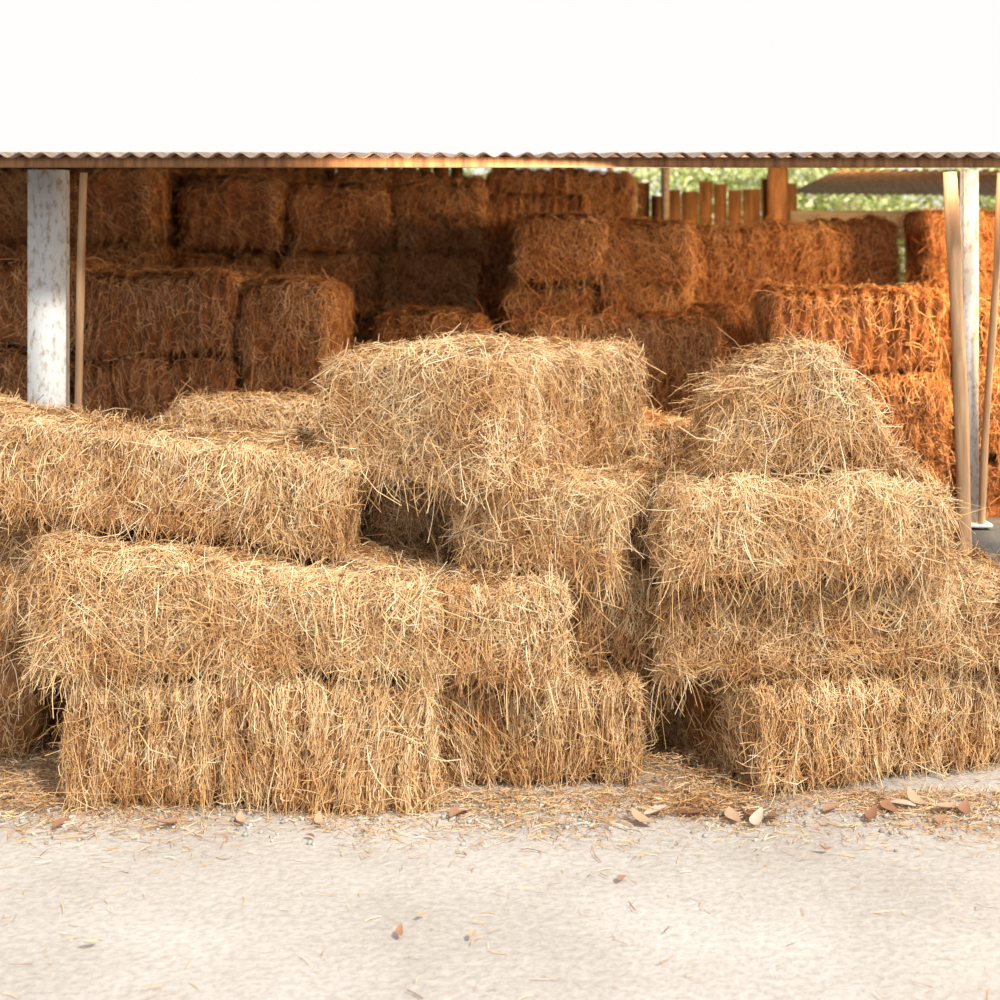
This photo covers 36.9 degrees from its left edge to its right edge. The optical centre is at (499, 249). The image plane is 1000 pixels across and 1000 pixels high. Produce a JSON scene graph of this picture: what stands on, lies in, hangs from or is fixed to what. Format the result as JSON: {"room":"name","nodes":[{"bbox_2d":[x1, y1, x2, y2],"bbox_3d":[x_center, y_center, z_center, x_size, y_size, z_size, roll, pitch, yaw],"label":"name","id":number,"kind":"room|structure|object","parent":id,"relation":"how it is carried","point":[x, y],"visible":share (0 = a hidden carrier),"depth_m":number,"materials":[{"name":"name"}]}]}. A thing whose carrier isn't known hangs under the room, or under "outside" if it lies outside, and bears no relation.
{"room":"farmyard","nodes":[
{"label":"farmyard","id":0,"kind":"room"},
{"bbox_2d":[0,690,999,999],"bbox_3d":[0.000,1.610,24.000,80.000,0.001,72.000,0,0,0],"label":"ground","id":1,"kind":"structure","parent":0,"point":[252,950],"depth_m":3.67,"materials":[{"name":"concrete"}]},
{"bbox_2d":[0,639,72,764],"bbox_3d":[-1.964,1.456,4.946,1.226,0.584,0.686,0,0,0],"label":"hay bale","id":2,"kind":"object","parent":1,"relation":"on","point":[29,722],"visible":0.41,"depth_m":4.70,"materials":[{"name":"plant"}]},
{"bbox_2d":[0,509,71,681],"bbox_3d":[-1.892,1.077,4.941,1.169,0.630,0.723,0,0,0],"label":"hay bale","id":3,"kind":"object","parent":2,"relation":"on","point":[9,617],"visible":0.16,"depth_m":4.70,"materials":[{"name":"plant"}]},
{"bbox_2d":[28,170,82,683],"bbox_3d":[-1.685,0.656,5.600,0.222,1.909,0.130,0,0,0],"label":"steel post","id":4,"kind":"object","parent":1,"relation":"on","point":[48,190],"visible":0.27,"depth_m":5.58,"materials":[{"name":"white metal"}]},
{"bbox_2d":[0,248,112,409],"bbox_3d":[-2.346,0.877,6.804,1.243,1.807,0.762,0,0,0],"label":"stack","id":5,"kind":"object","parent":1,"relation":"on","point":[13,270],"visible":0.09,"depth_m":6.59,"materials":[{"name":"plant"}]},
{"bbox_2d":[65,173,87,689],"bbox_3d":[-1.556,0.663,5.502,0.086,1.894,0.037,0,0,0],"label":"wooden pole","id":6,"kind":"object","parent":1,"relation":"on","point":[81,240],"visible":0.49,"depth_m":5.49,"materials":[{"name":"beige wood"}]},
{"bbox_2d":[0,168,196,271],"bbox_3d":[-3.059,0.611,8.850,2.675,2.371,1.247,0,0,0],"label":"stack","id":7,"kind":"object","parent":1,"relation":"on","point":[131,220],"visible":0.17,"depth_m":8.37,"materials":[{"name":"plant"}]},
{"bbox_2d":[73,261,260,424],"bbox_3d":[-1.479,0.914,6.712,0.839,1.768,0.782,0,0,0],"label":"stack","id":8,"kind":"object","parent":1,"relation":"on","point":[148,331],"visible":0.38,"depth_m":6.51,"materials":[{"name":"plant"}]},
{"bbox_2d":[68,168,332,253],"bbox_3d":[-2.700,0.570,10.215,3.302,2.462,0.785,0,0,2],"label":"stack","id":9,"kind":"object","parent":1,"relation":"on","point":[301,174],"visible":0.05,"depth_m":9.98,"materials":[{"name":"plant"}]},
{"bbox_2d":[39,663,472,820],"bbox_3d":[-0.719,1.476,4.551,1.292,0.617,0.728,0,0,0],"label":"hay bale","id":10,"kind":"object","parent":1,"relation":"on","point":[360,759],"visible":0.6,"depth_m":4.29,"materials":[{"name":"plant"}]},
{"bbox_2d":[0,512,469,739],"bbox_3d":[-0.765,1.087,4.526,1.395,0.620,0.733,0,0,0],"label":"hay bale","id":11,"kind":"object","parent":10,"relation":"on","point":[122,608],"visible":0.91,"depth_m":4.28,"materials":[{"name":"plant"}]},
{"bbox_2d":[228,268,358,397],"bbox_3d":[-0.933,0.914,6.966,0.567,1.712,1.121,0,0,2],"label":"stack","id":12,"kind":"object","parent":1,"relation":"on","point":[281,317],"visible":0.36,"depth_m":6.54,"materials":[{"name":"plant"}]},
{"bbox_2d":[171,168,506,350],"bbox_3d":[-1.017,0.638,9.157,2.155,2.319,1.341,0,0,0],"label":"stack","id":13,"kind":"object","parent":1,"relation":"on","point":[415,243],"visible":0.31,"depth_m":8.74,"materials":[{"name":"plant"}]},
{"bbox_2d":[335,168,491,175],"bbox_3d":[-1.353,0.332,15.909,2.295,2.591,2.447,0,0,27],"label":"shrub","id":14,"kind":"object","parent":1,"relation":"on","point":[466,169],"visible":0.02,"depth_m":16.04,"materials":[{"name":"green plant"}]},
{"bbox_2d":[357,295,502,549],"bbox_3d":[-0.323,1.007,8.253,0.905,1.553,1.198,0,0,0],"label":"stack","id":15,"kind":"object","parent":1,"relation":"on","point":[408,322],"visible":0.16,"depth_m":7.79,"materials":[{"name":"plant"}]},
{"bbox_2d":[323,168,648,308],"bbox_3d":[-0.150,0.586,10.201,2.340,2.412,0.881,0,0,0],"label":"stack","id":16,"kind":"object","parent":1,"relation":"on","point":[614,192],"visible":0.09,"depth_m":10.03,"materials":[{"name":"plant"}]},
{"bbox_2d":[0,725,999,999],"bbox_3d":[-0.003,1.567,4.412,5.308,0.084,3.074,0,0,0],"label":"straw","id":17,"kind":"object","parent":1,"relation":"on","point":[690,791],"visible":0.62,"depth_m":4.31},
{"bbox_2d":[0,777,969,942],"bbox_3d":[-0.095,1.582,3.981,2.874,0.035,1.083,0,0,0],"label":"dried leaves","id":18,"kind":"object","parent":17,"relation":"on","point":[755,818],"visible":0.98,"depth_m":4.24,"materials":[{"name":"brown plant"}]},
{"bbox_2d":[0,800,999,854],"bbox_3d":[-0.003,1.605,4.177,3.200,0.017,0.378,0,0,0],"label":"gravel","id":19,"kind":"object","parent":1,"relation":"on","point":[443,817],"visible":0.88,"depth_m":4.23,"materials":[{"name":"beige stone"}]},
{"bbox_2d":[467,168,537,179],"bbox_3d":[0.482,0.341,15.481,2.602,2.554,1.815,0,0,-30],"label":"shrub","id":20,"kind":"object","parent":1,"relation":"on","point":[469,172],"visible":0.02,"depth_m":15.01,"materials":[{"name":"green plant"}]},
{"bbox_2d":[482,185,594,332],"bbox_3d":[0.259,0.672,9.204,0.818,2.180,0.785,0,0,0],"label":"stack","id":21,"kind":"object","parent":1,"relation":"on","point":[510,204],"visible":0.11,"depth_m":9.01,"materials":[{"name":"plant"}]},
{"bbox_2d":[432,651,668,795],"bbox_3d":[0.085,1.480,4.848,0.853,0.561,0.961,0,0,0],"label":"hay bale","id":22,"kind":"object","parent":1,"relation":"on","point":[604,726],"visible":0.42,"depth_m":4.48,"materials":[{"name":"plant"}]},
{"bbox_2d":[400,534,589,738],"bbox_3d":[-0.033,1.182,4.798,0.634,0.580,1.083,0,0,2],"label":"hay bale","id":23,"kind":"object","parent":22,"relation":"on","point":[516,628],"visible":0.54,"depth_m":4.37,"materials":[{"name":"plant"}]},
{"bbox_2d":[357,480,460,554],"bbox_3d":[-0.259,0.883,4.978,0.549,0.472,0.465,0,0,-8],"label":"hay bale","id":24,"kind":"object","parent":23,"relation":"on","point":[385,523],"visible":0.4,"depth_m":4.84,"materials":[{"name":"plant"}]},
{"bbox_2d":[560,548,660,683],"bbox_3d":[0.325,1.165,4.996,0.472,0.560,1.020,0,0,0],"label":"hay bale","id":25,"kind":"object","parent":22,"relation":"on","point":[604,638],"visible":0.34,"depth_m":4.57,"materials":[{"name":"plant"}]},
{"bbox_2d":[435,449,687,627],"bbox_3d":[0.197,0.877,4.752,0.735,0.549,0.724,0,0,22],"label":"hay bale","id":26,"kind":"object","parent":25,"relation":"on","point":[584,524],"visible":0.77,"depth_m":4.50,"materials":[{"name":"plant"}]},
{"bbox_2d":[492,205,710,338],"bbox_3d":[0.506,0.775,8.251,1.315,2.043,1.149,0,0,3],"label":"stack","id":27,"kind":"object","parent":1,"relation":"on","point":[560,261],"visible":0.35,"depth_m":7.85,"materials":[{"name":"plant"}]},
{"bbox_2d":[508,304,732,462],"bbox_3d":[0.528,1.019,7.299,1.232,1.531,0.791,0,0,-6],"label":"stack","id":28,"kind":"object","parent":1,"relation":"on","point":[693,337],"visible":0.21,"depth_m":7.03,"materials":[{"name":"plant"}]},
{"bbox_2d":[542,168,713,225],"bbox_3d":[1.137,0.319,16.012,2.513,2.597,2.156,0,0,19],"label":"shrub","id":29,"kind":"object","parent":1,"relation":"on","point":[653,173],"visible":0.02,"depth_m":15.66,"materials":[{"name":"green plant"}]},
{"bbox_2d":[642,667,685,748],"bbox_3d":[0.633,1.456,5.091,0.516,0.558,0.660,0,0,0],"label":"hay bale","id":30,"kind":"object","parent":1,"relation":"on","point":[670,726],"visible":0.05,"depth_m":4.86,"materials":[{"name":"plant"}]},
{"bbox_2d":[632,541,999,745],"bbox_3d":[1.040,1.201,4.737,1.435,0.563,0.738,0,0,-5],"label":"hay bale","id":31,"kind":"object","parent":30,"relation":"on","point":[896,635],"visible":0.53,"depth_m":4.48,"materials":[{"name":"plant"}]},
{"bbox_2d":[629,437,985,638],"bbox_3d":[0.921,0.843,4.607,1.099,0.578,0.782,0,0,0],"label":"hay bale","id":32,"kind":"object","parent":31,"relation":"on","point":[768,531],"visible":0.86,"depth_m":4.34,"materials":[{"name":"plant"}]},
{"bbox_2d":[658,319,951,488],"bbox_3d":[0.928,0.539,4.691,0.899,0.657,0.667,0,0,0],"label":"hay bale","id":33,"kind":"object","parent":32,"relation":"on","point":[792,401],"visible":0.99,"depth_m":4.47,"materials":[{"name":"plant"}]},
{"bbox_2d":[661,168,669,220],"bbox_3d":[1.349,0.464,12.300,0.080,2.292,0.134,0,0,0],"label":"post","id":34,"kind":"object","parent":1,"relation":"on","point":[665,172],"visible":0.11,"depth_m":12.26,"materials":[{"name":"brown wood"}]},
{"bbox_2d":[606,168,751,220],"bbox_3d":[2.015,0.323,16.401,2.369,2.601,2.079,0,0,0],"label":"shrub","id":35,"kind":"object","parent":1,"relation":"on","point":[672,185],"visible":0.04,"depth_m":16.29,"materials":[{"name":"green plant"}]},
{"bbox_2d":[692,292,759,363],"bbox_3d":[1.189,0.986,7.721,0.485,1.582,1.137,0,0,0],"label":"stack","id":36,"kind":"object","parent":1,"relation":"on","point":[736,323],"visible":0.1,"depth_m":7.25,"materials":[{"name":"plant"}]},
{"bbox_2d":[767,168,787,223],"bbox_3d":[2.280,0.464,12.300,0.175,2.292,0.133,0,0,0],"label":"post","id":37,"kind":"object","parent":1,"relation":"on","point":[777,178],"visible":0.19,"depth_m":12.25,"materials":[{"name":"brown wood"}]},
{"bbox_2d":[658,168,906,225],"bbox_3d":[2.942,0.323,15.478,2.750,2.596,1.894,0,0,30],"label":"shrub","id":38,"kind":"object","parent":1,"relation":"on","point":[750,175],"visible":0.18,"depth_m":15.32,"materials":[{"name":"green plant"}]},
{"bbox_2d":[686,212,910,372],"bbox_3d":[1.856,0.771,9.490,1.712,2.019,0.784,0,0,-3],"label":"stack","id":39,"kind":"object","parent":1,"relation":"on","point":[835,250],"visible":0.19,"depth_m":9.21,"materials":[{"name":"plant"}]},
{"bbox_2d":[658,656,999,805],"bbox_3d":[1.210,1.500,4.799,1.400,0.595,0.772,0,0,-21],"label":"hay bale","id":40,"kind":"object","parent":1,"relation":"on","point":[785,735],"visible":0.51,"depth_m":4.50,"materials":[{"name":"plant"}]},
{"bbox_2d":[758,168,904,287],"bbox_3d":[3.683,0.329,16.084,2.032,2.588,1.672,0,0,-26],"label":"shrub","id":41,"kind":"object","parent":1,"relation":"on","point":[804,178],"visible":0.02,"depth_m":15.79,"materials":[{"name":"green plant"}]},
{"bbox_2d":[739,277,955,511],"bbox_3d":[1.518,0.939,6.503,0.949,1.691,0.756,0,0,4],"label":"stack","id":42,"kind":"object","parent":1,"relation":"on","point":[888,330],"visible":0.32,"depth_m":6.29,"materials":[{"name":"plant"}]},
{"bbox_2d":[817,168,999,288],"bbox_3d":[4.461,0.320,16.584,2.185,2.604,1.952,0,0,-30],"label":"shrub","id":43,"kind":"object","parent":1,"relation":"on","point":[909,204],"visible":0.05,"depth_m":16.27,"materials":[{"name":"green plant"}]},
{"bbox_2d":[893,203,999,485],"bbox_3d":[2.954,0.730,9.012,1.125,2.043,0.796,0,0,3],"label":"stack","id":44,"kind":"object","parent":1,"relation":"on","point":[924,230],"visible":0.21,"depth_m":8.81,"materials":[{"name":"plant"}]},
{"bbox_2d":[913,168,999,212],"bbox_3d":[5.239,0.331,15.518,2.114,2.596,2.813,0,0,0],"label":"shrub","id":45,"kind":"object","parent":1,"relation":"on","point":[991,200],"visible":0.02,"depth_m":15.41,"materials":[{"name":"green plant"}]},
{"bbox_2d":[943,172,971,556],"bbox_3d":[1.659,0.664,5.408,0.054,1.895,0.131,0,0,-29],"label":"wooden pole","id":46,"kind":"object","parent":1,"relation":"on","point":[950,183],"visible":0.77,"depth_m":5.40,"materials":[{"name":"beige wood"}]},
{"bbox_2d":[940,291,999,517],"bbox_3d":[2.461,0.928,6.670,1.109,1.621,0.775,0,0,0],"label":"stack","id":47,"kind":"object","parent":1,"relation":"on","point":[993,476],"visible":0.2,"depth_m":6.47,"materials":[{"name":"plant"}]},
{"bbox_2d":[947,518,999,565],"bbox_3d":[1.930,1.323,5.660,0.468,0.575,0.364,0,0,0],"label":"concrete pier","id":48,"kind":"object","parent":1,"relation":"on","point":[990,536],"visible":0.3,"depth_m":5.50,"materials":[{"name":"grey concrete"}]},
{"bbox_2d":[949,170,992,527],"bbox_3d":[1.752,0.363,5.600,0.135,1.324,0.130,0,0,0],"label":"steel post","id":49,"kind":"object","parent":48,"relation":"on","point":[969,179],"visible":0.64,"depth_m":5.58,"materials":[{"name":"white metal"}]},
{"bbox_2d":[978,173,999,528],"bbox_3d":[1.807,0.373,5.522,0.029,1.313,0.100,0,0,-45],"label":"wooden pole","id":50,"kind":"object","parent":49,"relation":"attached to","point":[992,330],"visible":1,"depth_m":5.51,"materials":[{"name":"beige wood"}]},
{"bbox_3d":[-0.606,1.483,5.234,0.799,0.540,0.548,0,0,0],"label":"hay bale","id":51,"kind":"object","parent":1,"relation":"on","visible":0},
{"bbox_2d":[116,523,223,541],"bbox_3d":[-0.995,1.109,5.093,0.910,0.547,0.655,0,0,0],"label":"hay bale","id":52,"kind":"object","parent":51,"relation":"on","point":[132,523],"visible":0.02,"depth_m":4.87,"materials":[{"name":"plant"}]},
{"bbox_2d":[0,388,375,570],"bbox_3d":[-1.119,0.745,4.778,1.524,0.706,0.726,0,0,-1],"label":"hay bale","id":53,"kind":"object","parent":52,"relation":"on","point":[104,472],"visible":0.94,"depth_m":4.55,"materials":[{"name":"plant"}]},
{"bbox_2d":[361,516,426,551],"bbox_3d":[-0.605,1.139,5.246,0.842,0.512,0.559,0,0,0],"label":"hay bale","id":54,"kind":"object","parent":51,"relation":"on","point":[366,516],"visible":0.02,"depth_m":5.09,"materials":[{"name":"plant"}]},
{"bbox_3d":[-0.481,0.865,5.256,1.150,0.440,0.593,0,0,0],"label":"hay bale","id":55,"kind":"object","parent":54,"relation":"on","visible":0},
{"bbox_2d":[298,313,668,539],"bbox_3d":[-0.030,0.568,4.981,0.881,0.696,1.225,0,0,32],"label":"hay bale","id":56,"kind":"object","parent":55,"relation":"on","point":[464,412],"visible":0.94,"depth_m":4.60,"materials":[{"name":"plant"}]},
{"bbox_2d":[0,152,999,157],"bbox_3d":[0.000,-0.568,9.275,10.400,0.506,8.250,0,0,0],"label":"roof","id":57,"kind":"structure","parent":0,"point":[2,154],"depth_m":5.23,"materials":[{"name":"metal"}]},
{"bbox_2d":[0,157,999,167],"bbox_3d":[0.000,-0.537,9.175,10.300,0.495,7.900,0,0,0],"label":"roof purlin","id":58,"kind":"structure","parent":57,"relation":"attached to","point":[19,162],"depth_m":5.23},
{"bbox_2d":[298,168,915,286],"bbox_3d":[0.031,0.440,12.500,10.258,2.340,0.065,0,0,0],"label":"wooden fence","id":59,"kind":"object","parent":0,"point":[684,203],"depth_m":12.49,"materials":[{"name":"brown wood"}]},
{"bbox_2d":[698,227,904,238],"bbox_3d":[0.000,-0.140,12.440,10.200,0.100,0.060,0,0,0],"label":"wall rail","id":60,"kind":"object","parent":59,"relation":"attached to","point":[899,230],"depth_m":12.41,"materials":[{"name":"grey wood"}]},
{"bbox_2d":[790,211,917,225],"bbox_3d":[2.950,-0.260,12.400,1.100,0.130,0.030,0,0,0],"label":"board","id":61,"kind":"object","parent":60,"relation":"on","point":[803,216],"visible":0.29,"depth_m":12.39,"materials":[{"name":"brown wood"}]},
{"bbox_2d":[797,168,999,195],"bbox_3d":[4.275,-0.539,12.325,3.450,0.150,2.050,0,0,0],"label":"lean-to roof","id":62,"kind":"structure","parent":0,"point":[925,182],"depth_m":12.27,"materials":[{"name":"metal"}]},
{"bbox_3d":[-0.898,1.116,5.800,0.832,0.578,0.633,0,0,0],"label":"hay bale","id":63,"kind":"object","parent":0,"visible":0},
{"bbox_2d":[149,378,324,433],"bbox_3d":[-0.915,0.761,5.761,0.908,0.552,0.667,0,0,-3],"label":"hay bale","id":64,"kind":"object","parent":63,"relation":"on","point":[249,409],"visible":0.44,"depth_m":5.57,"materials":[{"name":"plant"}]},
{"bbox_3d":[0.710,1.175,5.651,0.902,0.555,0.629,0,0,0],"label":"hay bale","id":65,"kind":"object","parent":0,"visible":0},
{"bbox_2d":[589,401,731,471],"bbox_3d":[0.735,0.835,5.659,0.957,0.543,0.668,0,0,4],"label":"hay bale","id":66,"kind":"object","parent":65,"relation":"on","point":[665,432],"visible":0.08,"depth_m":5.45,"materials":[{"name":"plant"}]}
]}

